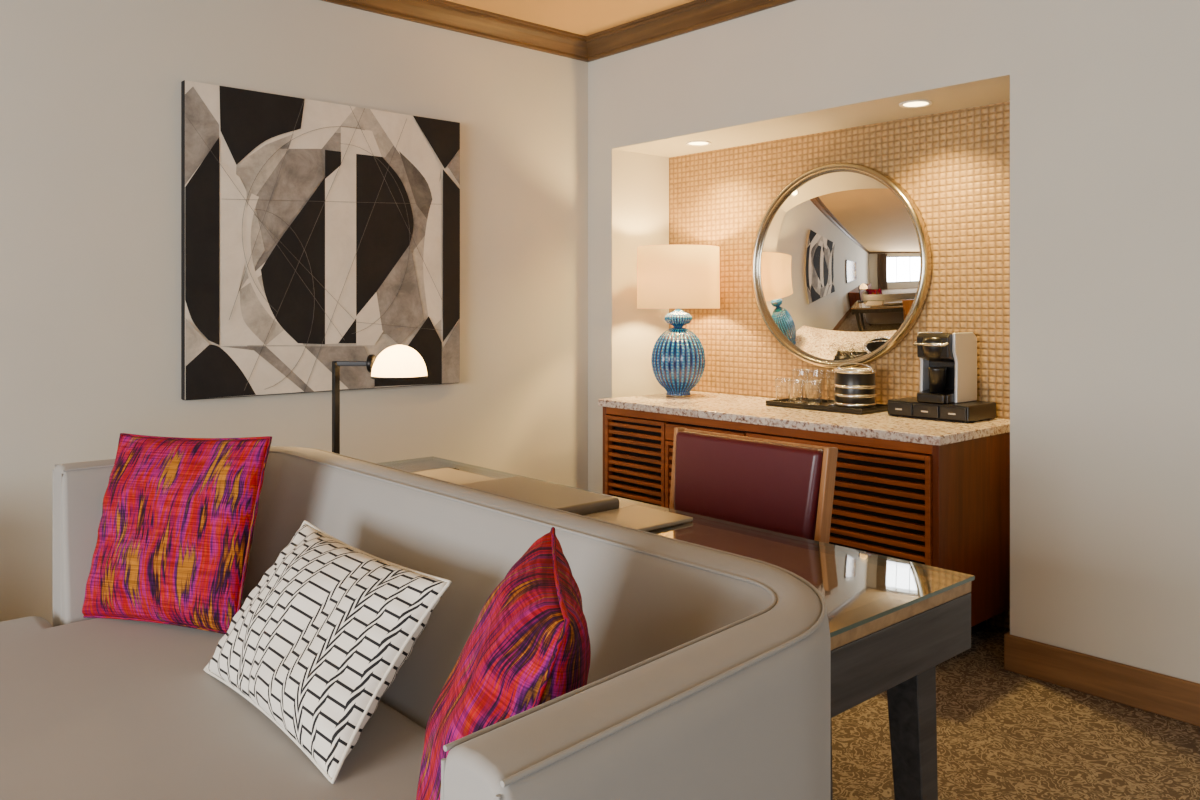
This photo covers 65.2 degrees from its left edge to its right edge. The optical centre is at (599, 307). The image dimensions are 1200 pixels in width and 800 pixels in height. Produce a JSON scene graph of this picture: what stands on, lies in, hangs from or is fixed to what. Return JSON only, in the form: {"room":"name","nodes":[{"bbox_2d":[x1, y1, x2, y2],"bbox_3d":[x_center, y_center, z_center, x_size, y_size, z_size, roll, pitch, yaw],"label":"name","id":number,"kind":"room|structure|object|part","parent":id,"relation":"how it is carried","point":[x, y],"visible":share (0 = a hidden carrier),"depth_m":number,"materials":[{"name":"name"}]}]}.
{"room":"hotel room","nodes":[
{"label":"hotel room","id":0,"kind":"room"},
{"bbox_2d":[0,0,587,625],"bbox_3d":[-2.874,-0.045,2.517,8.511,2.690,0.120,0,0,-42],"label":"wall","id":1,"kind":"structure","parent":0,"point":[90,90],"depth_m":3.62,"materials":[{"name":"paint"}]},
{"bbox_2d":[181,80,459,399],"bbox_3d":[-1.123,-0.256,3.971,1.230,1.212,0.042,0,0,-42],"label":"abstract painting","id":2,"kind":"object","parent":1,"relation":"attached to","point":[315,234],"visible":1,"depth_m":3.88,"materials":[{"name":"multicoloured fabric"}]},
{"bbox_2d":[446,0,694,35],"bbox_3d":[-0.624,-1.440,0.001,8.571,0.100,6.932,0,0,-42],"label":"ceiling","id":3,"kind":"structure","parent":0,"point":[581,17],"depth_m":4.39,"materials":[{"name":"paint"}]},
{"bbox_2d":[669,101,1009,628],"bbox_3d":[2.504,-0.045,2.797,0.120,2.690,6.632,0,0,-42],"label":"wall","id":4,"kind":"structure","parent":0,"point":[954,165],"depth_m":4.08,"materials":[{"name":"tile"}]},
{"bbox_2d":[751,163,931,368],"bbox_3d":[1.042,-0.190,4.251,0.120,0.936,0.936,0,0,-42],"label":"convex mirror","id":5,"kind":"object","parent":4,"relation":"attached to","point":[841,264],"visible":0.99,"depth_m":4.17,"materials":[{"name":"clear glass"}]},
{"bbox_2d":[588,0,1199,683],"bbox_3d":[2.303,-0.045,2.617,0.419,2.690,6.632,0,0,-42],"label":"wall","id":6,"kind":"structure","parent":0,"point":[1103,96],"depth_m":3.16,"materials":[{"name":"paint"}]},
{"bbox_2d":[321,0,795,61],"bbox_3d":[-0.780,-1.343,-0.139,7.852,0.095,6.632,0,0,-42],"label":"trim","id":7,"kind":"structure","parent":6,"relation":"attached to","point":[697,14],"depth_m":4.43,"materials":[{"name":"brown wood"}]},
{"bbox_2d":[686,141,710,145],"bbox_3d":[0.486,-0.811,4.633,0.128,0.005,0.128,0,0,-42],"label":"recessed light","id":8,"kind":"object","parent":6,"relation":"in","point":[691,143],"visible":1,"depth_m":4.64,"materials":[{"name":"white"}]},
{"bbox_2d":[899,100,932,107],"bbox_3d":[1.257,-0.811,3.740,0.128,0.005,0.128,0,0,-42],"label":"recessed light","id":9,"kind":"object","parent":6,"relation":"in","point":[915,103],"visible":1,"depth_m":3.73,"materials":[{"name":"white"}]},
{"bbox_2d":[1004,633,1199,726],"bbox_3d":[2.883,1.201,1.643,0.016,0.128,4.406,0,0,-42],"label":"baseboard","id":10,"kind":"structure","parent":6,"relation":"attached to","point":[1146,690],"depth_m":3.03,"materials":[{"name":"brown wood"}]},
{"bbox_2d":[831,623,1199,799],"bbox_3d":[-0.624,1.333,0.001,8.571,0.135,6.932,0,0,-42],"label":"floor","id":11,"kind":"structure","parent":0,"point":[1002,734],"depth_m":2.73,"materials":[{"name":"carpet"}]},
{"bbox_2d":[0,446,830,799],"bbox_3d":[-0.685,0.845,1.820,1.165,0.840,2.254,0,0,-42],"label":"sofa","id":12,"kind":"object","parent":11,"relation":"on","point":[709,676],"visible":0.79,"depth_m":1.70,"materials":[{"name":"grey fabric"}]},
{"bbox_2d":[82,433,271,633],"bbox_3d":[-1.123,0.581,2.483,0.546,0.491,0.225,0,0,20],"label":"throw pillow","id":13,"kind":"object","parent":12,"relation":"on","point":[176,528],"visible":0.95,"depth_m":2.40,"materials":[{"name":"fabric"}]},
{"bbox_2d":[0,616,425,799],"bbox_3d":[-0.790,0.910,1.723,0.880,0.180,2.218,0,0,-42],"label":"seat cushion","id":14,"kind":"object","parent":12,"relation":"on","point":[91,708],"depth_m":1.82,"materials":[{"name":"fabric"}]},
{"bbox_2d":[203,520,451,783],"bbox_3d":[-0.588,0.665,1.939,0.271,0.305,0.670,0,0,-42],"label":"throw pillow","id":15,"kind":"object","parent":12,"relation":"on","point":[316,646],"visible":1,"depth_m":1.78,"materials":[{"name":"fabric"}]},
{"bbox_2d":[416,527,590,799],"bbox_3d":[-0.138,0.594,1.347,0.248,0.447,0.476,0,0,-5],"label":"throw pillow","id":16,"kind":"object","parent":12,"relation":"on","point":[528,646],"visible":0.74,"depth_m":1.20,"materials":[{"name":"fabric"}]},
{"bbox_2d":[377,456,974,799],"bbox_3d":[-0.128,0.907,2.525,0.545,0.715,2.085,0,0,-42],"label":"writing desk","id":17,"kind":"object","parent":11,"relation":"on","point":[891,624],"visible":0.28,"depth_m":1.88,"materials":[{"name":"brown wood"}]},
{"bbox_2d":[332,345,427,453],"bbox_3d":[-0.759,0.335,3.092,0.382,0.428,0.184,0,0,3],"label":"desk lamp","id":18,"kind":"object","parent":17,"relation":"on","point":[396,362],"visible":0.91,"depth_m":3.05,"materials":[{"name":"black metal"}]},
{"bbox_3d":[-0.817,0.183,3.095,0.126,0.016,0.016,0,0,3],"label":"arm","id":19,"kind":"part","parent":18,"relation":"part of","materials":[{"name":"black metal"}]},
{"bbox_2d":[412,468,494,484],"bbox_3d":[-0.523,0.545,2.940,0.340,0.008,0.360,0,0,-42],"label":"notepad","id":20,"kind":"object","parent":17,"relation":"on","point":[446,474],"visible":0.24,"depth_m":3.03,"materials":[{"name":"beige paper"}]},
{"bbox_2d":[461,476,618,514],"bbox_3d":[-0.215,0.532,2.611,0.320,0.036,0.460,0,0,-42],"label":"leather folder","id":21,"kind":"object","parent":17,"relation":"on","point":[577,501],"visible":0.47,"depth_m":2.59,"materials":[{"name":"brown leather"}]},
{"bbox_2d":[583,505,692,531],"bbox_3d":[0.052,0.544,2.387,0.320,0.012,0.210,0,0,-42],"label":"notebook","id":22,"kind":"object","parent":17,"relation":"on","point":[638,517],"visible":0.56,"depth_m":2.41,"materials":[{"name":"beige paper"}]},
{"bbox_3d":[-0.128,0.554,2.525,0.545,0.008,2.085,0,0,-42],"label":"glass","id":23,"kind":"part","parent":17,"relation":"part of","materials":[{"name":"grey"}]},
{"bbox_3d":[0.363,0.922,1.672,0.080,0.685,0.101,0,0,-42],"label":"leg","id":24,"kind":"part","parent":17,"relation":"part of","materials":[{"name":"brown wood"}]},
{"bbox_3d":[0.635,0.922,1.915,0.080,0.685,0.101,0,0,-42],"label":"leg","id":25,"kind":"part","parent":17,"relation":"part of","materials":[{"name":"grey wood"}]},
{"bbox_2d":[669,427,837,547],"bbox_3d":[0.252,0.814,2.506,0.517,0.903,0.556,0,0,-42],"label":"desk chair","id":26,"kind":"object","parent":11,"relation":"on","point":[783,487],"visible":0.35,"depth_m":2.58,"materials":[{"name":"red leather"}]},
{"bbox_3d":[0.419,0.566,2.655,0.022,0.398,0.523,9,-6,-41],"label":"frame panel","id":27,"kind":"part","parent":26,"relation":"part of","materials":[{"name":"brown wood"}]},
{"bbox_2d":[598,391,1009,634],"bbox_3d":[0.822,0.819,4.084,0.665,0.893,1.757,0,0,-42],"label":"credenza","id":28,"kind":"object","parent":11,"relation":"on","point":[931,492],"depth_m":3.51,"materials":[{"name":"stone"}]},
{"bbox_3d":[0.166,0.816,4.353,0.030,0.608,0.394,0,0,-42],"label":"door frame","id":29,"kind":"part","parent":28,"relation":"part of","materials":[{"name":"brown wood"}]},
{"bbox_3d":[0.452,0.856,4.033,0.030,0.528,0.454,0,0,-42],"label":"door frame","id":30,"kind":"part","parent":28,"relation":"part of","materials":[{"name":"brown wood"}]},
{"bbox_2d":[637,245,719,396],"bbox_3d":[0.391,0.068,4.679,0.412,0.740,0.412,0,0,-42],"label":"table lamp","id":31,"kind":"object","parent":28,"relation":"on","point":[678,277],"visible":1,"depth_m":4.55,"materials":[{"name":"blue glass"}]},
{"bbox_3d":[0.391,0.223,4.679,0.268,0.430,0.270,0,0,-42],"label":"glass","id":32,"kind":"part","parent":31,"relation":"part of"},
{"bbox_3d":[0.391,-0.150,4.679,0.412,0.305,0.412,0,0,-42],"label":"lamp shade","id":33,"kind":"part","parent":31,"relation":"part of","materials":[{"name":"beige fabric"}]},
{"bbox_3d":[0.451,0.551,4.032,0.032,0.071,0.448,0,0,-42],"label":"drawer","id":34,"kind":"part","parent":28,"relation":"part of","materials":[{"name":"brown wood"}]},
{"bbox_2d":[766,397,887,414],"bbox_3d":[0.998,0.426,4.105,0.250,0.024,0.490,0,0,-42],"label":"serving tray","id":35,"kind":"object","parent":28,"relation":"on","point":[824,406],"visible":0.75,"depth_m":4.04,"materials":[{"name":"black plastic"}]},
{"bbox_2d":[775,378,790,401],"bbox_3d":[0.819,0.372,4.200,0.076,0.111,0.076,0,0,-42],"label":"drinking glass","id":36,"kind":"object","parent":35,"relation":"on","point":[775,378],"visible":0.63,"depth_m":4.20,"materials":[{"name":"clear glass"}]},
{"bbox_2d":[787,379,804,403],"bbox_3d":[0.861,0.372,4.130,0.076,0.111,0.076,0,0,-42],"label":"drinking glass","id":37,"kind":"object","parent":35,"relation":"on","point":[788,379],"visible":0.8,"depth_m":4.13,"materials":[{"name":"clear glass"}]},
{"bbox_2d":[792,369,808,403],"bbox_3d":[0.902,0.352,4.227,0.076,0.151,0.076,0,0,-42],"label":"drinking glass","id":38,"kind":"object","parent":35,"relation":"on","point":[792,369],"visible":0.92,"depth_m":4.22,"materials":[{"name":"clear glass"}]},
{"bbox_2d":[804,380,821,404],"bbox_3d":[0.926,0.372,4.081,0.076,0.111,0.076,0,0,-42],"label":"drinking glass","id":39,"kind":"object","parent":35,"relation":"on","point":[805,380],"visible":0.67,"depth_m":4.08,"materials":[{"name":"clear glass"}]},
{"bbox_2d":[806,370,823,404],"bbox_3d":[0.951,0.352,4.157,0.076,0.151,0.076,0,0,-42],"label":"drinking glass","id":40,"kind":"object","parent":35,"relation":"on","point":[806,370],"visible":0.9,"depth_m":4.14,"materials":[{"name":"clear glass"}]},
{"bbox_2d":[826,370,834,405],"bbox_3d":[1.031,0.352,4.128,0.076,0.151,0.076,0,0,-42],"label":"drinking glass","id":41,"kind":"object","parent":35,"relation":"on","point":[830,404],"visible":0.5,"depth_m":4.13,"materials":[{"name":"clear glass"}]},
{"bbox_2d":[834,363,875,408],"bbox_3d":[1.088,0.331,4.011,0.176,0.193,0.182,0,0,-42],"label":"ice bucket","id":42,"kind":"object","parent":35,"relation":"on","point":[854,387],"visible":0.96,"depth_m":3.94,"materials":[{"name":"black plastic"}]},
{"bbox_3d":[1.088,0.251,4.011,0.006,0.034,0.182,0,0,-42],"label":"handle","id":43,"kind":"part","parent":42,"relation":"part of","materials":[{"name":"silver metal"}]},
{"bbox_3d":[0.879,0.816,3.556,0.030,0.608,0.814,0,0,-42],"label":"door frame","id":44,"kind":"part","parent":28,"relation":"part of","materials":[{"name":"brown wood"}]},
{"bbox_3d":[1.361,0.405,3.756,0.244,0.066,0.345,0,0,-42],"label":"coffee pod drawer","id":45,"kind":"part","parent":28,"relation":"part of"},
{"bbox_2d":[913,332,976,403],"bbox_3d":[1.372,0.233,3.745,0.236,0.277,0.161,0,0,-42],"label":"coffee maker","id":46,"kind":"object","parent":28,"relation":"on","point":[948,361],"visible":1,"depth_m":3.69,"materials":[{"name":"black plastic"}]},
{"bbox_3d":[1.343,0.234,3.818,0.182,0.275,0.014,0,0,-42],"label":"panel","id":47,"kind":"part","parent":46,"relation":"part of","materials":[{"name":"silver metal"}]},
{"bbox_3d":[1.302,0.138,3.684,0.051,0.024,0.136,0,0,-42],"label":"lid handle","id":48,"kind":"part","parent":46,"relation":"part of","materials":[{"name":"silver metal"}]},
{"bbox_2d":[917,393,945,403],"bbox_3d":[1.335,0.353,3.712,0.120,0.036,0.115,0,0,-42],"label":"drip tray","id":49,"kind":"object","parent":46,"relation":"on","point":[940,398],"depth_m":3.67,"materials":[{"name":"black plastic"}]},
{"bbox_2d":[927,367,946,392],"bbox_3d":[1.331,0.284,3.709,0.072,0.100,0.072,0,0,-42],"label":"cup","id":50,"kind":"object","parent":46,"relation":"on","point":[937,376],"depth_m":3.68,"materials":[{"name":"black plastic"}]},
{"bbox_3d":[1.441,0.234,3.708,0.182,0.275,0.014,0,0,-42],"label":"panel","id":51,"kind":"part","parent":46,"relation":"part of","materials":[{"name":"silver metal"}]}
]}

